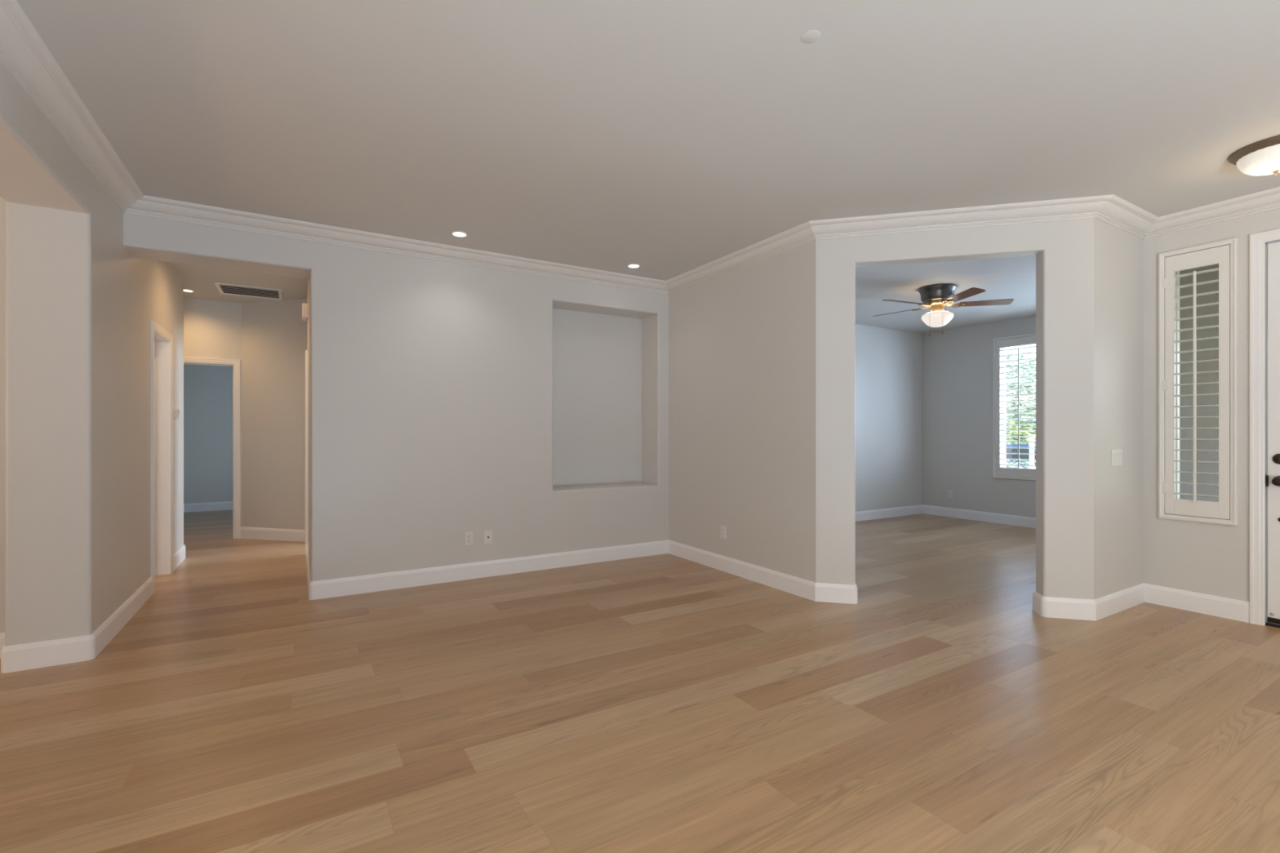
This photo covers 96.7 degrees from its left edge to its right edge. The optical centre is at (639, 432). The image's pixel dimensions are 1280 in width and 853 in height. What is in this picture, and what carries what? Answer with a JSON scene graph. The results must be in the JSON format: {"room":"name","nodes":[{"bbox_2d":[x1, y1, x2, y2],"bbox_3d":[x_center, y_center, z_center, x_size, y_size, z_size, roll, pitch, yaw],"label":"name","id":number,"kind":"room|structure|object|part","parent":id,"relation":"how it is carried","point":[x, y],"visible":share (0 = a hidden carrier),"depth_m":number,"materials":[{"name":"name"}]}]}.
{"room":"empty living room","nodes":[
{"label":"empty living room","id":0,"kind":"room"},
{"bbox_2d":[0,196,4,632],"bbox_3d":[-4.977,-0.141,2.386,3.515,2.822,0.120,0,0,-31],"label":"wall","id":1,"kind":"structure","parent":0,"point":[2,200],"depth_m":3.17,"materials":[{"name":"beige paint"}]},
{"bbox_2d":[0,59,183,645],"bbox_3d":[-2.299,-0.141,1.595,0.335,2.822,9.300,0,0,-31],"label":"wall","id":2,"kind":"structure","parent":0,"point":[80,308],"depth_m":3.09,"materials":[{"name":"beige paint"}]},
{"bbox_2d":[0,577,152,673],"bbox_3d":[-3.429,1.184,0.108,3.833,0.139,7.710,0,0,-31],"label":"baseboard","id":3,"kind":"structure","parent":2,"relation":"attached to","point":[15,658],"depth_m":3.09,"materials":[{"name":"white paint"}]},
{"bbox_2d":[150,320,173,594],"bbox_3d":[-4.124,0.194,4.658,0.353,2.117,0.806,0,0,-31],"label":"trim","id":4,"kind":"structure","parent":2,"relation":"attached to","point":[161,340],"depth_m":5.00,"materials":[{"name":"white paint"}]},
{"bbox_2d":[173,408,179,419],"bbox_3d":[-4.279,-0.175,5.252,0.030,0.100,0.130,0,0,-31],"label":"thermostat","id":5,"kind":"object","parent":2,"relation":"attached to","point":[175,411],"visible":1,"depth_m":5.21,"materials":[{"name":"white plastic"}]},
{"bbox_3d":[-4.287,-0.175,5.248,0.011,0.100,0.130,0,0,-31],"label":"plate","id":6,"kind":"part","parent":5,"relation":"part of","materials":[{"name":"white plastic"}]},
{"bbox_2d":[173,544,185,571],"bbox_3d":[-5.190,1.184,4.896,1.930,0.139,0.695,0,0,-31],"label":"baseboard","id":7,"kind":"structure","parent":2,"relation":"attached to","point":[179,557],"depth_m":5.36,"materials":[{"name":"white paint"}]},
{"bbox_2d":[183,364,232,503],"bbox_3d":[-5.844,-0.141,9.753,3.400,2.822,0.100,0,0,-31],"label":"wall","id":8,"kind":"structure","parent":0,"point":[207,389],"depth_m":9.06,"materials":[{"name":"beige paint"}]},
{"bbox_2d":[183,501,232,512],"bbox_3d":[-5.082,1.184,8.422,3.066,0.139,2.973,0,0,-31],"label":"baseboard","id":9,"kind":"structure","parent":8,"relation":"attached to","point":[227,505],"depth_m":9.06,"materials":[{"name":"white paint"}]},
{"bbox_2d":[183,297,241,526],"bbox_3d":[-5.783,-0.141,6.164,2.415,2.822,0.120,0,0,-31],"label":"wall","id":10,"kind":"structure","parent":0,"point":[212,329],"depth_m":6.60,"materials":[{"name":"beige paint"}]},
{"bbox_2d":[183,356,239,538],"bbox_3d":[-5.157,0.197,6.529,0.939,2.110,0.138,0,0,-31],"label":"trim","id":11,"kind":"structure","parent":10,"relation":"attached to","point":[235,364],"depth_m":6.70,"materials":[{"name":"white paint"}]},
{"bbox_2d":[241,298,306,529],"bbox_3d":[-4.216,-0.141,6.670,1.001,2.822,0.120,0,0,14],"label":"wall","id":12,"kind":"structure","parent":0,"point":[274,333],"depth_m":6.62,"materials":[{"name":"beige paint"}]},
{"bbox_2d":[240,526,304,542],"bbox_3d":[-4.272,1.184,6.614,0.941,0.139,0.022,0,0,14],"label":"baseboard","id":13,"kind":"structure","parent":12,"relation":"attached to","point":[255,533],"depth_m":6.61,"materials":[{"name":"white paint"}]},
{"bbox_2d":[306,279,310,571],"bbox_3d":[-3.164,-0.141,5.540,0.120,2.822,2.363,0,0,-31],"label":"wall","id":14,"kind":"structure","parent":0,"point":[308,280],"depth_m":4.95,"materials":[{"name":"beige paint"}]},
{"bbox_2d":[302,302,308,320],"bbox_3d":[-3.212,-1.155,5.455,0.051,0.138,0.170,0,0,-31],"label":"door chime","id":15,"kind":"object","parent":14,"relation":"attached to","point":[304,306],"visible":0.95,"depth_m":5.38,"materials":[{"name":"white plastic"}]},
{"bbox_2d":[304,350,307,555],"bbox_3d":[-3.551,0.204,6.167,0.138,2.095,0.756,0,0,-31],"label":"trim","id":16,"kind":"structure","parent":14,"relation":"attached to","point":[306,351],"depth_m":5.81,"materials":[{"name":"white paint"}]},
{"bbox_2d":[123,213,668,581],"bbox_3d":[-1.584,-0.141,4.975,4.467,2.822,0.330,0,0,-31],"label":"wall","id":17,"kind":"structure","parent":0,"point":[431,380],"depth_m":4.73,"materials":[{"name":"beige paint"}]},
{"bbox_2d":[464,531,473,546],"bbox_3d":[-1.459,0.905,4.853,0.070,0.115,0.010,0,0,-31],"label":"electrical outlet","id":18,"kind":"object","parent":17,"relation":"attached to","point":[468,536],"visible":1,"depth_m":4.85,"materials":[{"name":"white plastic"}]},
{"bbox_2d":[484,530,492,544],"bbox_3d":[-1.316,0.908,4.934,0.070,0.115,0.018,0,0,-31],"label":"cable jack","id":19,"kind":"object","parent":17,"relation":"attached to","point":[487,534],"visible":1,"depth_m":4.93,"materials":[{"name":"white plastic"}]},
{"bbox_2d":[306,539,857,604],"bbox_3d":[-0.893,1.184,5.076,5.073,0.139,1.736,0,0,1],"label":"baseboard","id":20,"kind":"structure","parent":17,"relation":"attached to","point":[326,588],"depth_m":4.78,"materials":[{"name":"white paint"}]},
{"bbox_2d":[552,308,642,487],"bbox_3d":[-0.479,-0.350,5.857,1.400,2.000,0.059,0,0,-31],"label":"wall niche","id":21,"kind":"object","parent":17,"relation":"in","point":[597,357],"visible":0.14,"depth_m":5.85,"materials":[{"name":"beige paint"}]},
{"bbox_2d":[0,509,1279,852],"bbox_3d":[-0.940,1.310,4.945,13.470,0.120,13.750,0,0,-31],"label":"floor","id":22,"kind":"structure","parent":0,"point":[666,703],"depth_m":2.51,"materials":[{"name":"brown wood"}]},
{"bbox_2d":[17,0,1279,333],"bbox_3d":[-0.940,-1.606,4.945,13.470,0.152,13.750,0,0,-31],"label":"ceiling","id":23,"kind":"structure","parent":0,"point":[670,139],"depth_m":2.74,"materials":[{"name":"paint"}]},
{"bbox_2d":[183,288,194,292],"bbox_3d":[-4.879,-1.530,6.129,0.120,0.007,0.120,0,0,-31],"label":"recessed light","id":24,"kind":"object","parent":23,"relation":"in","point":[184,290],"visible":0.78,"depth_m":6.15,"materials":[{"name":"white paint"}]},
{"bbox_2d":[213,282,283,300],"bbox_3d":[-4.225,-1.527,6.171,0.584,0.012,0.530,0,0,-31],"label":"ceiling vent","id":25,"kind":"object","parent":23,"relation":"in","point":[223,288],"visible":1,"depth_m":6.15,"materials":[{"name":"white metal"}]},
{"bbox_2d":[451,231,467,237],"bbox_3d":[-1.392,-1.530,4.386,0.120,0.007,0.120,0,0,-31],"label":"recessed light","id":26,"kind":"object","parent":23,"relation":"in","point":[456,233],"visible":1,"depth_m":4.38,"materials":[{"name":"white paint"}]},
{"bbox_2d":[626,263,639,268],"bbox_3d":[-0.058,-1.530,5.224,0.120,0.007,0.120,0,0,-31],"label":"recessed light","id":27,"kind":"object","parent":23,"relation":"in","point":[632,265],"visible":1,"depth_m":5.21,"materials":[{"name":"white paint"}]},
{"bbox_2d":[872,283,1013,336],"bbox_3d":[3.115,-1.270,6.040,1.344,0.524,1.338,0,0,-31],"label":"ceiling fan","id":28,"kind":"object","parent":23,"relation":"hanging from","point":[935,297],"visible":1,"depth_m":5.91,"materials":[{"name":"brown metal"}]},
{"bbox_3d":[2.866,-1.346,6.378,0.136,0.006,0.495,-15,9,-38],"label":"blade","id":29,"kind":"part","parent":28,"relation":"part of","materials":[{"name":"red wood"}]},
{"bbox_3d":[2.728,-1.346,5.865,0.495,0.006,0.136,0,12,-21],"label":"blade","id":30,"kind":"part","parent":28,"relation":"part of","materials":[{"name":"wood"}]},
{"bbox_3d":[3.151,-1.194,6.026,0.306,0.148,0.306,0,0,-31],"label":"lamp shade","id":31,"kind":"part","parent":28,"relation":"part of","materials":[{"name":"white glass"}]},
{"bbox_3d":[3.132,-1.166,5.912,0.012,0.304,0.107,0,0,13],"label":"pull chain","id":32,"kind":"part","parent":28,"relation":"part of","materials":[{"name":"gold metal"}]},
{"bbox_3d":[3.174,-1.346,5.574,0.136,0.006,0.495,12,-1,-3],"label":"blade","id":33,"kind":"part","parent":28,"relation":"part of","materials":[{"name":"red wood"}]},
{"bbox_3d":[3.587,-1.346,5.909,0.495,0.006,0.136,0,-12,15],"label":"blade","id":34,"kind":"part","parent":28,"relation":"part of","materials":[{"name":"wood"}]},
{"bbox_2d":[1228,135,1279,176],"bbox_3d":[3.416,-1.458,3.055,0.356,0.149,0.356,0,0,-31],"label":"flush ceiling light","id":35,"kind":"object","parent":23,"relation":"attached to","point":[1262,157],"visible":1,"depth_m":3.03,"materials":[{"name":"white glass"}]},
{"bbox_3d":[3.416,-1.454,3.055,0.296,0.097,0.294,0,0,-31],"label":"lamp shade","id":36,"kind":"part","parent":35,"relation":"part of","materials":[{"name":"white glass"}]},
{"bbox_2d":[668,240,815,582],"bbox_3d":[0.810,-0.141,5.189,0.140,2.822,2.164,0,0,-31],"label":"wall","id":37,"kind":"structure","parent":0,"point":[742,340],"depth_m":4.88,"materials":[{"name":"beige paint"}]},
{"bbox_2d":[0,0,1279,294],"bbox_3d":[1.128,-1.484,2.379,6.359,0.104,6.921,0,0,-31],"label":"trim","id":38,"kind":"structure","parent":37,"relation":"attached to","point":[24,52],"depth_m":3.91,"materials":[{"name":"white paint"}]},
{"bbox_2d":[720,525,725,538],"bbox_3d":[0.750,0.900,5.145,0.010,0.115,0.070,0,0,-31],"label":"electrical outlet","id":39,"kind":"object","parent":37,"relation":"attached to","point":[722,528],"visible":1,"depth_m":5.14,"materials":[{"name":"white plastic"}]},
{"bbox_2d":[855,324,921,511],"bbox_3d":[2.255,-0.141,7.629,5.028,2.822,0.150,0,0,-31],"label":"wall","id":40,"kind":"structure","parent":0,"point":[888,362],"depth_m":8.38,"materials":[{"name":"beige paint"}]},
{"bbox_2d":[815,217,1093,599],"bbox_3d":[2.183,-0.141,4.077,1.773,2.822,0.140,0,0,14],"label":"wall","id":41,"kind":"structure","parent":0,"point":[1063,250],"depth_m":3.90,"materials":[{"name":"beige paint"}]},
{"bbox_2d":[1032,582,1249,622],"bbox_3d":[3.385,1.184,3.998,1.291,0.139,0.476,0,0,3],"label":"baseboard","id":42,"kind":"structure","parent":41,"relation":"attached to","point":[1104,606],"depth_m":3.89,"materials":[{"name":"white paint"}]},
{"bbox_2d":[921,315,1035,517],"bbox_3d":[5.348,-0.141,7.349,0.190,2.822,3.711,0,0,-31],"label":"wall","id":43,"kind":"structure","parent":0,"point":[957,363],"depth_m":8.25,"materials":[{"name":"beige paint"}]},
{"bbox_2d":[855,504,1035,528],"bbox_3d":[3.183,1.184,6.075,4.841,0.139,3.476,0,0,-31],"label":"baseboard","id":44,"kind":"structure","parent":43,"relation":"attached to","point":[1020,521],"depth_m":8.19,"materials":[{"name":"white paint"}]},
{"bbox_2d":[947,489,952,497],"bbox_3d":[4.593,0.904,8.416,0.010,0.115,0.070,0,0,-31],"label":"electrical outlet","id":45,"kind":"object","parent":43,"relation":"attached to","point":[949,491],"visible":1,"depth_m":8.41,"materials":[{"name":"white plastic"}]},
{"bbox_2d":[1000,347,1005,467],"bbox_3d":[5.370,-0.338,7.420,0.050,1.853,1.238,0,0,-31],"label":"window","id":46,"kind":"structure","parent":43,"relation":"attached to","point":[1003,364],"depth_m":7.91,"materials":[{"name":"white plastic"}]},
{"bbox_2d":[992,332,1035,480],"bbox_3d":[5.234,-0.342,7.339,0.077,1.940,1.291,0,0,-31],"label":"plantation shutter","id":47,"kind":"object","parent":43,"relation":"attached to","point":[1002,473],"visible":0.48,"depth_m":7.71,"materials":[{"name":"white paint"}]},
{"bbox_3d":[5.048,-0.317,7.584,0.011,1.630,0.014,0,0,-31],"label":"tilt rod","id":48,"kind":"part","parent":47,"relation":"part of","materials":[{"name":"white paint"}]},
{"bbox_2d":[1093,217,1142,599],"bbox_3d":[3.410,-0.141,4.106,0.980,2.822,0.140,0,0,-31],"label":"wall","id":49,"kind":"structure","parent":0,"point":[1117,253],"depth_m":3.98,"materials":[{"name":"beige paint"}]},
{"bbox_2d":[1111,448,1122,466],"bbox_3d":[3.335,0.174,3.973,0.165,0.117,0.012,0,0,-31],"label":"light switch","id":50,"kind":"object","parent":49,"relation":"attached to","point":[1117,454],"visible":1,"depth_m":3.96,"materials":[{"name":"white plastic"}]},
{"bbox_2d":[1179,263,1218,502],"bbox_3d":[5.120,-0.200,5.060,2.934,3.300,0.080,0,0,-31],"label":"window","id":51,"kind":"structure","parent":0,"point":[1214,298],"depth_m":4.74,"materials":[{"name":"grey glass"}]},
{"bbox_2d":[1142,208,1279,624],"bbox_3d":[4.749,-0.141,2.670,0.160,2.822,3.899,0,0,-31],"label":"wall","id":52,"kind":"structure","parent":0,"point":[1202,557],"depth_m":3.94,"materials":[{"name":"beige paint"}]},
{"bbox_2d":[1175,271,1179,498],"bbox_3d":[3.988,-0.340,4.027,0.050,1.849,0.332,0,0,-31],"label":"window","id":53,"kind":"structure","parent":52,"relation":"in","point":[1177,280],"depth_m":4.13,"materials":[{"name":"white plastic"}]},
{"bbox_2d":[1158,237,1237,525],"bbox_3d":[3.873,-0.339,3.959,0.077,1.920,0.404,0,0,-31],"label":"plantation shutter","id":54,"kind":"object","parent":52,"relation":"attached to","point":[1224,253],"visible":1,"depth_m":3.94,"materials":[{"name":"white paint"}]},
{"bbox_3d":[3.845,-0.314,3.942,0.011,1.610,0.014,0,0,-31],"label":"tilt rod","id":55,"kind":"part","parent":54,"relation":"part of","materials":[{"name":"white paint"}]},
{"bbox_2d":[1249,228,1279,627],"bbox_3d":[4.342,-0.018,3.330,0.180,2.557,1.038,0,0,-31],"label":"trim","id":56,"kind":"structure","parent":52,"relation":"attached to","point":[1257,241],"depth_m":3.71,"materials":[{"name":"white paint"}]},
{"bbox_2d":[1266,241,1279,624],"bbox_3d":[4.297,0.001,3.306,0.112,2.458,0.904,0,0,-31],"label":"door","id":57,"kind":"structure","parent":52,"relation":"in","point":[1273,478],"depth_m":3.67,"materials":[{"name":"white paint"}]},
{"bbox_3d":[4.077,0.312,3.630,0.067,0.068,0.068,0,0,-31],"label":"knob","id":58,"kind":"part","parent":57,"relation":"part of","materials":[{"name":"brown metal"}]},
{"label":"outside","id":59,"kind":"structure","parent":0,"visible":0},
{"bbox_3d":[8.033,1.630,7.145,10.074,0.440,32.000,0,0,-31],"label":"ground","id":60,"kind":"structure","parent":59,"visible":0},
{"bbox_2d":[1005,459,1035,469],"bbox_3d":[8.927,1.042,13.507,0.986,0.868,4.780,0,0,-31],"label":"clipped hedge","id":61,"kind":"object","parent":60,"relation":"on","point":[1008,460],"visible":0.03,"depth_m":13.37,"materials":[{"name":"green plant"}]},
{"bbox_2d":[1028,435,1035,469],"bbox_3d":[6.795,0.750,9.866,0.080,1.420,0.080,0,0,-31],"label":"post","id":62,"kind":"object","parent":60,"relation":"on","point":[1031,438],"visible":0.45,"depth_m":9.84,"materials":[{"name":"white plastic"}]},
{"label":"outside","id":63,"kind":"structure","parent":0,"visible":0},
{"bbox_3d":[20.589,1.790,15.834,20.400,0.120,34.000,0,0,-31],"label":"street","id":64,"kind":"object","parent":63,"visible":0},
{"bbox_2d":[1005,420,1035,444],"bbox_3d":[13.067,0.492,19.847,1.943,1.872,1.894,0,0,32],"label":"shrub","id":65,"kind":"object","parent":64,"relation":"on","point":[1013,428],"visible":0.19,"depth_m":19.59,"materials":[{"name":"green plant"}]},
{"bbox_2d":[1005,350,1035,444],"bbox_3d":[14.041,-0.743,22.289,4.594,5.051,4.498,0,0,-31],"label":"street tree","id":66,"kind":"object","parent":64,"relation":"on","point":[1030,367],"visible":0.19,"depth_m":21.43,"materials":[{"name":"green plant"}]},
{"bbox_2d":[1005,381,1035,444],"bbox_3d":[21.751,-0.545,23.525,7.700,4.650,14.200,0,0,-31],"label":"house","id":67,"kind":"structure","parent":64,"relation":"on","point":[1034,408],"depth_m":25.40,"materials":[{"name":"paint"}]},
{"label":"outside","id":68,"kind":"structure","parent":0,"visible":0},
{"bbox_3d":[14.498,1.725,11.019,3.800,0.030,32.000,0,0,-31],"label":"pavement","id":69,"kind":"object","parent":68,"visible":0},
{"bbox_2d":[1005,444,1035,468],"bbox_3d":[10.679,1.011,16.419,1.760,1.398,4.471,0,0,-31],"label":"parked car","id":70,"kind":"object","parent":69,"relation":"on","point":[1007,450],"visible":0.02,"depth_m":15.47,"materials":[{"name":"blue paint"}]}
]}

